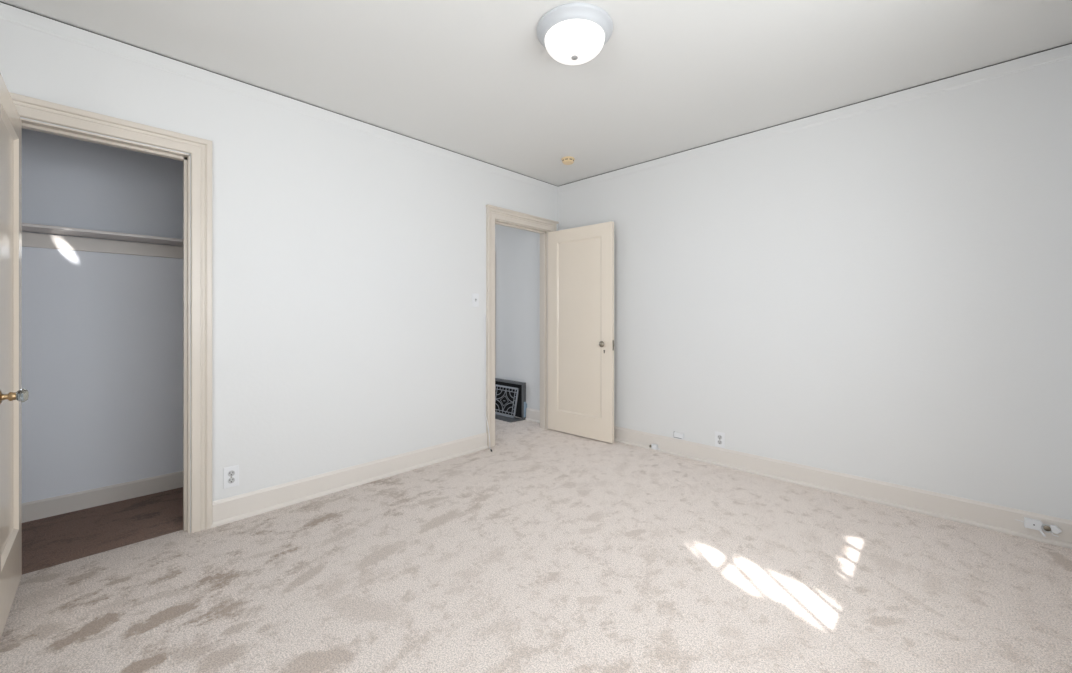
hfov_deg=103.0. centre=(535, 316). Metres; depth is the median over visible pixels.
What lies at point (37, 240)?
closet shelf
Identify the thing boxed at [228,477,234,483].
socket
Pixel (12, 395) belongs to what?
door
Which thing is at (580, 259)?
door
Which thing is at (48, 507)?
baseboard
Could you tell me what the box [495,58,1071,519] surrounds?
wall
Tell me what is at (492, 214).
trim
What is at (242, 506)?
baseboard
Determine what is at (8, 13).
trim
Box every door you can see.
[0,73,28,639]
[548,221,613,442]
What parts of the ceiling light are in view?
lamp shade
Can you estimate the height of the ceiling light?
0.138 m
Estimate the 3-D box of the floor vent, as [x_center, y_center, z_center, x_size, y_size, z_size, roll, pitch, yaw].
[-0.378,0.935,4.848,0.570,0.412,0.215,0,0,44]
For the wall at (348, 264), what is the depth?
2.72 m
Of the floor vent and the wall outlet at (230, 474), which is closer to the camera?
the wall outlet at (230, 474)
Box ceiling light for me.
[537,3,612,64]
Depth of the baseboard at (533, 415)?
4.64 m
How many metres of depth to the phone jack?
3.50 m
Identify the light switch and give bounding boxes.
[472,293,478,306]
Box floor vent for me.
[495,378,526,422]
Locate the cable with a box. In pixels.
[484,316,491,451]
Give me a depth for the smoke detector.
3.61 m
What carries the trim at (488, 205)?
attached to the wall at (348, 264)
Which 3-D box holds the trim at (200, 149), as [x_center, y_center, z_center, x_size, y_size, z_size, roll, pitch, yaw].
[-2.033,0.094,2.029,0.024,2.095,0.790,0,0,44]
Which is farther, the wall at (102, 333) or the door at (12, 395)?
the wall at (102, 333)
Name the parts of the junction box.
plate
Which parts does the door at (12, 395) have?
panel, knob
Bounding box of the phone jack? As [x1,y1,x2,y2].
[674,431,683,438]
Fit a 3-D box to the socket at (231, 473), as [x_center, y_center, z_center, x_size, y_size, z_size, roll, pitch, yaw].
[-1.704,0.876,2.383,0.002,0.033,0.033,0,0,44]
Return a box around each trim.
[0,2,557,192]
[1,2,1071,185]
[9,92,211,532]
[20,118,189,532]
[486,204,558,223]
[486,207,556,447]
[495,219,548,429]
[558,44,1071,192]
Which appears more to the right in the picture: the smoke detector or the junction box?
the junction box
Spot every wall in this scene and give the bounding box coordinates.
[0,19,557,531]
[22,128,182,502]
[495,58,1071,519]
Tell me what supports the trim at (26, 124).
attached to the wall at (348, 264)
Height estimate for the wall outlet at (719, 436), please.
0.116 m
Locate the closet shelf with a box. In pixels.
[22,223,182,258]
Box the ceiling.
[0,0,1071,185]
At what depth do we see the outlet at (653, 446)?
3.63 m
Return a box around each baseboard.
[22,471,182,522]
[211,432,487,527]
[525,408,539,422]
[614,426,1071,548]
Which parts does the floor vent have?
vent grille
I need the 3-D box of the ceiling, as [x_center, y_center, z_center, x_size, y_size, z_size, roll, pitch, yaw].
[-0.844,-1.396,2.574,5.994,0.128,4.430,0,0,44]
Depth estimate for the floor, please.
1.84 m
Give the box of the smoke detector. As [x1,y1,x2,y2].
[561,156,574,164]
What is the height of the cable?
1.150 m
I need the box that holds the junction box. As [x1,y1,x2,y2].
[1015,517,1061,536]
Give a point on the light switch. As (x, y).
(475, 296)
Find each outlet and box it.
[223,465,238,488]
[649,444,659,449]
[715,431,724,447]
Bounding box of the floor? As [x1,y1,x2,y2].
[0,417,1071,672]
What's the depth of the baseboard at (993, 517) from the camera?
2.64 m
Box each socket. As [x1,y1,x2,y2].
[228,470,234,476]
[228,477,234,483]
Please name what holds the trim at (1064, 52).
attached to the wall at (884, 294)
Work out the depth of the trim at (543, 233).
4.34 m

